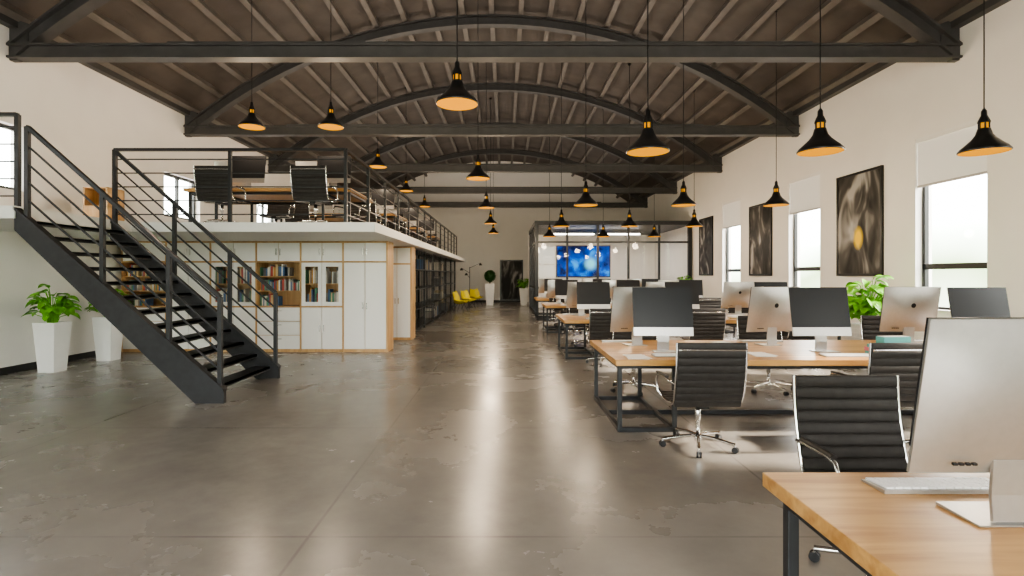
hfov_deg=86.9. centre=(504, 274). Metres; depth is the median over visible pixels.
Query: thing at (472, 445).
floor
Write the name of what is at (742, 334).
office chair
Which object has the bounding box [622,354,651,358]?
paper sheets
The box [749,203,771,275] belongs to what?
framed painting
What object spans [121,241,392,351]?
storage cabinet
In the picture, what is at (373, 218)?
office chair
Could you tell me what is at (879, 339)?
box
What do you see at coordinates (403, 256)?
tall cabinet
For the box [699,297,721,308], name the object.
office chair
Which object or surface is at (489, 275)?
topiary tree
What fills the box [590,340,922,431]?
office desk
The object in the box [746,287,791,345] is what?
desktop computer
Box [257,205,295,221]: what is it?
office chair
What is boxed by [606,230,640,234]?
led light
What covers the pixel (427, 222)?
desktop computer
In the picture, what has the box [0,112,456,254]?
railing
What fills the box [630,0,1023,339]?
wall
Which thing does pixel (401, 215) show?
office chair
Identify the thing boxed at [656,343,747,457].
office chair
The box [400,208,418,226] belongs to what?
desktop computer
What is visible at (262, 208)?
window
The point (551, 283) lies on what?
desktop computer
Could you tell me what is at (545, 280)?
desktop computer
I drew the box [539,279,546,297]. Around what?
desktop computer
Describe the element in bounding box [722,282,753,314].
desktop computer
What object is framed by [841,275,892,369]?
potted plant
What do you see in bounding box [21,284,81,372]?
potted plant
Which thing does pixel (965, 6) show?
roof
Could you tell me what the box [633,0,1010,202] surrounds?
trim
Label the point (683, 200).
pendant lamp
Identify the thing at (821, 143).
pendant lamp
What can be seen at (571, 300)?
desktop computer
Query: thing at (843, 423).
office chair
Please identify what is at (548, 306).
office desk
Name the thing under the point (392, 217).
office desk
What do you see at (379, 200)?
desktop computer
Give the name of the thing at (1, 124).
window
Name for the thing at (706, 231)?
framed painting
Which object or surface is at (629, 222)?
pendant lamp
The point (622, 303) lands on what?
desktop computer
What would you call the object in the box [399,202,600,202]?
uplight
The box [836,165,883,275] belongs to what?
framed painting
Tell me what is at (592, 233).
led light
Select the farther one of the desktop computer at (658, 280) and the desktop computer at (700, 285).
the desktop computer at (658, 280)
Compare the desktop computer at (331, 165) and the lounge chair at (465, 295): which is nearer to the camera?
the desktop computer at (331, 165)
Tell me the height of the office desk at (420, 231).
0.750 m
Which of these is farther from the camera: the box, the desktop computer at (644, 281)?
the desktop computer at (644, 281)
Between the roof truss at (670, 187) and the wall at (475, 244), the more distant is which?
the wall at (475, 244)
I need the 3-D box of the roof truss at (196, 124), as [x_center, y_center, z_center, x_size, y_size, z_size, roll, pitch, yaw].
[-0.335,-5.025,13.670,15.490,3.050,0.220,0,0,0]
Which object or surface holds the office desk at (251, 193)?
on the floor at (223, 231)
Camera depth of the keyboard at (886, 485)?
2.13 m
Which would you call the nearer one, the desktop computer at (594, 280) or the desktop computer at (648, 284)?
the desktop computer at (648, 284)
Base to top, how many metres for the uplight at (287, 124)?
0.038 m
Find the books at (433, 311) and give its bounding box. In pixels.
[415,259,442,317]
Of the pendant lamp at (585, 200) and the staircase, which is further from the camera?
the pendant lamp at (585, 200)
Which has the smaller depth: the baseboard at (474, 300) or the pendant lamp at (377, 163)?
the pendant lamp at (377, 163)
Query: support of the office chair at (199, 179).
on the floor at (223, 231)
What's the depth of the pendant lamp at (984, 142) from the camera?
6.18 m
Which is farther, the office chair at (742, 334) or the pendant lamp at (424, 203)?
the pendant lamp at (424, 203)
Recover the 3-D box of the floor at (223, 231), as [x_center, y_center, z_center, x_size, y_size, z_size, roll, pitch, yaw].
[-5.100,-0.783,18.000,5.960,0.154,22.600,0,0,0]
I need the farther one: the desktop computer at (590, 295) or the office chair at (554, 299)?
the office chair at (554, 299)
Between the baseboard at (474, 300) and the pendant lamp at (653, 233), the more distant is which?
the baseboard at (474, 300)
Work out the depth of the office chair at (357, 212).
12.21 m
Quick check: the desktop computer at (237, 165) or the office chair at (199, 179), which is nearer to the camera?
the office chair at (199, 179)
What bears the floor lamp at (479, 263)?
on the floor at (472, 445)
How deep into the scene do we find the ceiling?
13.90 m
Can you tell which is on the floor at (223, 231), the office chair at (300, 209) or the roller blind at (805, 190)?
the office chair at (300, 209)
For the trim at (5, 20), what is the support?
attached to the wall at (85, 114)
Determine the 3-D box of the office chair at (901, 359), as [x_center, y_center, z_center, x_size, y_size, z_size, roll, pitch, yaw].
[3.461,1.094,5.024,0.726,1.012,0.727,0,0,-2]
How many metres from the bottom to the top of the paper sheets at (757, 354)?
0.007 m
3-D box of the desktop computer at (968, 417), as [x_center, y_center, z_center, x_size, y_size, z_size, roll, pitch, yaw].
[1.720,0.494,1.876,0.663,0.709,0.249,0,0,0]
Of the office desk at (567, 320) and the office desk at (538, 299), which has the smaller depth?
the office desk at (567, 320)
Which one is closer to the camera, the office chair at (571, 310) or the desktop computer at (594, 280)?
the office chair at (571, 310)
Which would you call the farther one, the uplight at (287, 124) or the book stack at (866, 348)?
the uplight at (287, 124)
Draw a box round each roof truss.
[6,0,962,62]
[183,14,799,136]
[268,83,722,172]
[329,123,676,193]
[371,149,647,207]
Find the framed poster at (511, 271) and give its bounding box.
[500,260,522,299]
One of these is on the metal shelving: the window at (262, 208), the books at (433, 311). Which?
the books at (433, 311)
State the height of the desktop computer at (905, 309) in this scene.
0.709 m
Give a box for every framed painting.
[699,216,712,275]
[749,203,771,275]
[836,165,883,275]
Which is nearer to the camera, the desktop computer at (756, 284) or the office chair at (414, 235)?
the desktop computer at (756, 284)
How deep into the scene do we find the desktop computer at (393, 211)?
19.21 m
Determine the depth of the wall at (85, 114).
10.16 m
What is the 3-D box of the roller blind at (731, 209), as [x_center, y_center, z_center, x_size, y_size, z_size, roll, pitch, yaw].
[7.450,-2.007,17.700,0.080,0.885,1.380,0,0,0]
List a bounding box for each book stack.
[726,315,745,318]
[864,344,868,353]
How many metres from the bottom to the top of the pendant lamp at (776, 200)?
3.976 m
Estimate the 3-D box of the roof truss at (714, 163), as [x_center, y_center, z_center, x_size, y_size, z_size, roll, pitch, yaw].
[-0.335,-5.025,18.490,15.490,3.050,0.220,0,0,0]
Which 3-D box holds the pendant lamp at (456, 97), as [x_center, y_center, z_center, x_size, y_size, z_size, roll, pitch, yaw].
[-0.550,-4.354,6.200,0.490,4.788,0.490,0,0,0]
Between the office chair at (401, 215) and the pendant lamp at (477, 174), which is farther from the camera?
the office chair at (401, 215)
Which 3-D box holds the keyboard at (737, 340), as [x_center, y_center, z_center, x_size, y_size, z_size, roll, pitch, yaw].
[3.250,0.837,6.880,0.520,0.022,0.140,0,0,0]
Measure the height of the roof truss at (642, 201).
3.050 m
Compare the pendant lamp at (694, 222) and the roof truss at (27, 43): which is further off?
the pendant lamp at (694, 222)
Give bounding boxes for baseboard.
[0,351,95,374]
[471,300,519,301]
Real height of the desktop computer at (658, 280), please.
0.709 m
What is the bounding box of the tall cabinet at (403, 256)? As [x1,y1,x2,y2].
[393,246,414,339]
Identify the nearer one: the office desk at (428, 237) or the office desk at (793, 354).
the office desk at (793, 354)
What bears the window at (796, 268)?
in the wall at (879, 120)
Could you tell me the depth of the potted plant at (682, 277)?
20.21 m
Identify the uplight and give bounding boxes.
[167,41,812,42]
[287,124,703,124]
[354,164,651,164]
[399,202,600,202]
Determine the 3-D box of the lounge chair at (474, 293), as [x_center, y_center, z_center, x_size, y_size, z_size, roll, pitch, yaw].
[-1.531,1.147,28.251,0.600,0.919,0.624,0,0,-31]
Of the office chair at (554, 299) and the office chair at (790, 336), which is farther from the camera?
the office chair at (554, 299)
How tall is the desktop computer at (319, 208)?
0.709 m
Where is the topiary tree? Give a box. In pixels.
[484,270,495,304]
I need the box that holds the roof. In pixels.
[0,0,987,202]
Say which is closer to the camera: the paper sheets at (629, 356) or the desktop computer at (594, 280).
the paper sheets at (629, 356)
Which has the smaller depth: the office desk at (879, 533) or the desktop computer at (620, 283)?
the office desk at (879, 533)
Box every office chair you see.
[193,165,245,221]
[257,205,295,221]
[285,205,313,221]
[290,165,337,221]
[331,192,371,221]
[352,199,380,223]
[381,214,403,232]
[402,217,407,234]
[406,226,422,240]
[548,298,558,321]
[553,298,568,326]
[559,308,583,335]
[569,308,592,347]
[585,309,612,365]
[608,332,660,395]
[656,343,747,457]
[679,309,725,339]
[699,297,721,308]
[728,308,747,326]
[737,315,791,395]
[782,331,814,339]
[792,375,908,575]
[830,343,922,443]
[860,315,917,339]
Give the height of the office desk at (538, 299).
0.750 m
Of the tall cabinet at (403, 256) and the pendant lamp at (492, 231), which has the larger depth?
the pendant lamp at (492, 231)
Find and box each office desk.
[183,188,372,221]
[280,213,406,233]
[406,227,426,242]
[426,236,439,247]
[534,297,556,319]
[541,303,734,332]
[556,314,840,358]
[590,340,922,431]
[763,472,1023,575]
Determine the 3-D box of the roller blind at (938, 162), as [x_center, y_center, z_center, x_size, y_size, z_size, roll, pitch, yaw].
[7.450,-2.007,9.025,0.080,0.885,1.430,0,0,0]
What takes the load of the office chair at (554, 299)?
on the floor at (472, 445)
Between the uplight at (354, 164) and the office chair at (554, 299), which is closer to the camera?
the office chair at (554, 299)
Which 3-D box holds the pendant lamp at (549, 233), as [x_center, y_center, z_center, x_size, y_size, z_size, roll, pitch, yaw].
[1.640,-4.005,19.900,0.490,5.191,0.490,0,0,0]
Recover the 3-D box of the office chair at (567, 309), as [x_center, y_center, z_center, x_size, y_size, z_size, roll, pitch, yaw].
[1.845,1.094,14.464,0.726,1.012,0.727,0,0,-13]
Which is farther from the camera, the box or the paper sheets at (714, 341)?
the paper sheets at (714, 341)
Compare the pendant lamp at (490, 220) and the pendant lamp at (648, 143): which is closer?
the pendant lamp at (648, 143)
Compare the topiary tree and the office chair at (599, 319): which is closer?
the office chair at (599, 319)
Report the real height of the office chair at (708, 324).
1.012 m
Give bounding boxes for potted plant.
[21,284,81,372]
[85,288,131,360]
[516,278,528,304]
[677,275,692,279]
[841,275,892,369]
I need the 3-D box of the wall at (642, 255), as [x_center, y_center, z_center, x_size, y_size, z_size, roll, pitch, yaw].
[4.280,-0.270,26.660,6.220,3.740,0.120,0,0,0]
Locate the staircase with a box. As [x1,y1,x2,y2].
[13,125,280,403]
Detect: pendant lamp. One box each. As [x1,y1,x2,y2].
[238,0,265,129]
[318,0,343,129]
[369,63,386,168]
[399,87,412,191]
[419,122,429,206]
[436,0,477,110]
[466,154,489,180]
[478,191,494,208]
[484,98,496,223]
[488,224,497,233]
[543,96,555,236]
[553,63,569,226]
[574,181,597,206]
[597,109,609,236]
[621,63,637,226]
[626,0,669,156]
[647,223,660,236]
[671,0,695,206]
[685,209,702,226]
[763,9,789,206]
[796,0,844,156]
[956,0,1012,156]
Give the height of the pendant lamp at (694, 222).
3.976 m
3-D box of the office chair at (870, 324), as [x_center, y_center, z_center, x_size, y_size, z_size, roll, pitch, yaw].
[5.437,1.094,7.496,0.726,1.012,0.727,0,0,8]
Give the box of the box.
[876,335,910,342]
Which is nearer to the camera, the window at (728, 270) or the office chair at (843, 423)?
the office chair at (843, 423)
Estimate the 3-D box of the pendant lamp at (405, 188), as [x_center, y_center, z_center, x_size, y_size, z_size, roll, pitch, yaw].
[-3.370,-4.628,18.400,0.490,3.535,0.490,0,0,0]
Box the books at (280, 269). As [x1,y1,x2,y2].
[127,264,337,305]
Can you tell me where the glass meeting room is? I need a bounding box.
[529,221,691,315]
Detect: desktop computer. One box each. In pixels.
[214,161,243,185]
[232,156,266,185]
[295,161,328,185]
[309,205,332,212]
[317,156,351,185]
[370,189,394,212]
[386,210,399,213]
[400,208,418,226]
[419,220,433,235]
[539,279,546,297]
[544,279,562,293]
[547,280,562,303]
[555,280,577,303]
[566,282,586,315]
[577,282,609,317]
[582,279,592,281]
[593,279,610,281]
[602,280,616,303]
[610,287,647,345]
[616,280,639,286]
[632,287,693,352]
[642,279,658,286]
[645,282,664,286]
[658,280,678,281]
[665,282,698,308]
[679,280,702,297]
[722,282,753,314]
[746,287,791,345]
[754,282,787,286]
[788,287,851,352]
[879,287,940,342]
[906,317,1023,526]
[947,287,1010,316]
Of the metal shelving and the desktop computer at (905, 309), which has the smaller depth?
the desktop computer at (905, 309)
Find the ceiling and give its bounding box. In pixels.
[3,0,964,201]
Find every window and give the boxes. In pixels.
[0,123,13,189]
[164,174,194,219]
[261,205,272,221]
[722,228,739,292]
[793,214,819,286]
[922,186,986,311]
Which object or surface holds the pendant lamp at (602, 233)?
hanging from the ceiling
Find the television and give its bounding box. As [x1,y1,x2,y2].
[556,245,609,276]
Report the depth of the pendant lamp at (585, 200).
10.88 m
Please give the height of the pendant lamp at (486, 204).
4.788 m
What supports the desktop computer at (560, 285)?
on the office desk at (548, 306)
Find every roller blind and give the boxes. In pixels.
[723,197,739,228]
[789,171,819,214]
[916,118,986,187]
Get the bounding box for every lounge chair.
[452,291,467,311]
[461,289,476,308]
[470,289,482,305]
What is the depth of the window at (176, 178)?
13.56 m
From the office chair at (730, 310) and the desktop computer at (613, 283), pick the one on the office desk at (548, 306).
the desktop computer at (613, 283)
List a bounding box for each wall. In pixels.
[0,24,343,367]
[376,161,628,301]
[538,235,654,306]
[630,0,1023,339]
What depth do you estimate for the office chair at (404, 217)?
17.51 m
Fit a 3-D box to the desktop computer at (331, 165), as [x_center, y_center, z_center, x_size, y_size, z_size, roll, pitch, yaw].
[-3.320,-1.966,10.424,0.663,0.709,0.249,0,0,0]
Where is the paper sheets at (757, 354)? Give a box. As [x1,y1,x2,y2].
[748,352,776,356]
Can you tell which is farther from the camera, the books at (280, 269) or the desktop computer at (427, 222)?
the desktop computer at (427, 222)
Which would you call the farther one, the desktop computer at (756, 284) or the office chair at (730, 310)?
the office chair at (730, 310)
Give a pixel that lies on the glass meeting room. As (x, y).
(538, 227)
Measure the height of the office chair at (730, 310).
1.012 m
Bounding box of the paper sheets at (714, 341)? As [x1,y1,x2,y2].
[712,341,731,342]
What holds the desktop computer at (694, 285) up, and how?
on the office desk at (567, 320)
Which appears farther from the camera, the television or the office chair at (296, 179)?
the television
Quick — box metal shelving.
[415,250,455,330]
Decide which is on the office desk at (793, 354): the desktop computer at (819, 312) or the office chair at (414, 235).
the desktop computer at (819, 312)
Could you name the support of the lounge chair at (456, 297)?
on the floor at (472, 445)
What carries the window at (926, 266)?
in the wall at (879, 120)
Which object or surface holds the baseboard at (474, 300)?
attached to the wall at (475, 244)
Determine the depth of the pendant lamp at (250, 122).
10.44 m
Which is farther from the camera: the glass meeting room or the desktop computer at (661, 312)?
the glass meeting room
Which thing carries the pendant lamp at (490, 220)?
hanging from the ceiling
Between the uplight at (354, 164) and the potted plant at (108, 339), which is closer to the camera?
the potted plant at (108, 339)
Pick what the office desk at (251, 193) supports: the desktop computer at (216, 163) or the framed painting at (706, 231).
the desktop computer at (216, 163)
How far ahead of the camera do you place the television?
26.52 m
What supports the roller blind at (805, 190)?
attached to the wall at (879, 120)
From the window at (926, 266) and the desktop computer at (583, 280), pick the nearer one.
the window at (926, 266)
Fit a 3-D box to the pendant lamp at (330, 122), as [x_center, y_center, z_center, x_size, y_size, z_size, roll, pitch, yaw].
[-3.370,-4.628,10.450,0.490,3.535,0.490,0,0,0]
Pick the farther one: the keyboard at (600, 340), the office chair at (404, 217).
the office chair at (404, 217)
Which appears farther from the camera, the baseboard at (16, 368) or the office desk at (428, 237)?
the office desk at (428, 237)
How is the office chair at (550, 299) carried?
on the floor at (472, 445)
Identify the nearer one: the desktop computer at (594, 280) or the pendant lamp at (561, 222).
the pendant lamp at (561, 222)
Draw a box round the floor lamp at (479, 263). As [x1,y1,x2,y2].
[460,263,481,306]
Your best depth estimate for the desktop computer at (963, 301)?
6.08 m
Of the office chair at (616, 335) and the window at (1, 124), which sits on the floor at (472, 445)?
the office chair at (616, 335)
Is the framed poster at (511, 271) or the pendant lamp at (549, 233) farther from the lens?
the framed poster at (511, 271)
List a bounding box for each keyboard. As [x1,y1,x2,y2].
[600,340,642,341]
[651,353,675,356]
[737,340,782,341]
[818,353,868,356]
[861,477,988,493]
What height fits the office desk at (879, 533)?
0.750 m
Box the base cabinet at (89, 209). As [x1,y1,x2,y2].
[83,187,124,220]
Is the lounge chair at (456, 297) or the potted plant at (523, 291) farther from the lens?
the potted plant at (523, 291)
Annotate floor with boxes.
[0,206,465,261]
[0,302,913,575]
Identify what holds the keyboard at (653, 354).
on the office desk at (793, 354)
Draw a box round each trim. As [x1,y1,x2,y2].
[0,13,292,164]
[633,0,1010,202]
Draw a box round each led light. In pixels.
[553,232,599,234]
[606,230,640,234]
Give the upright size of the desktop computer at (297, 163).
0.709 m

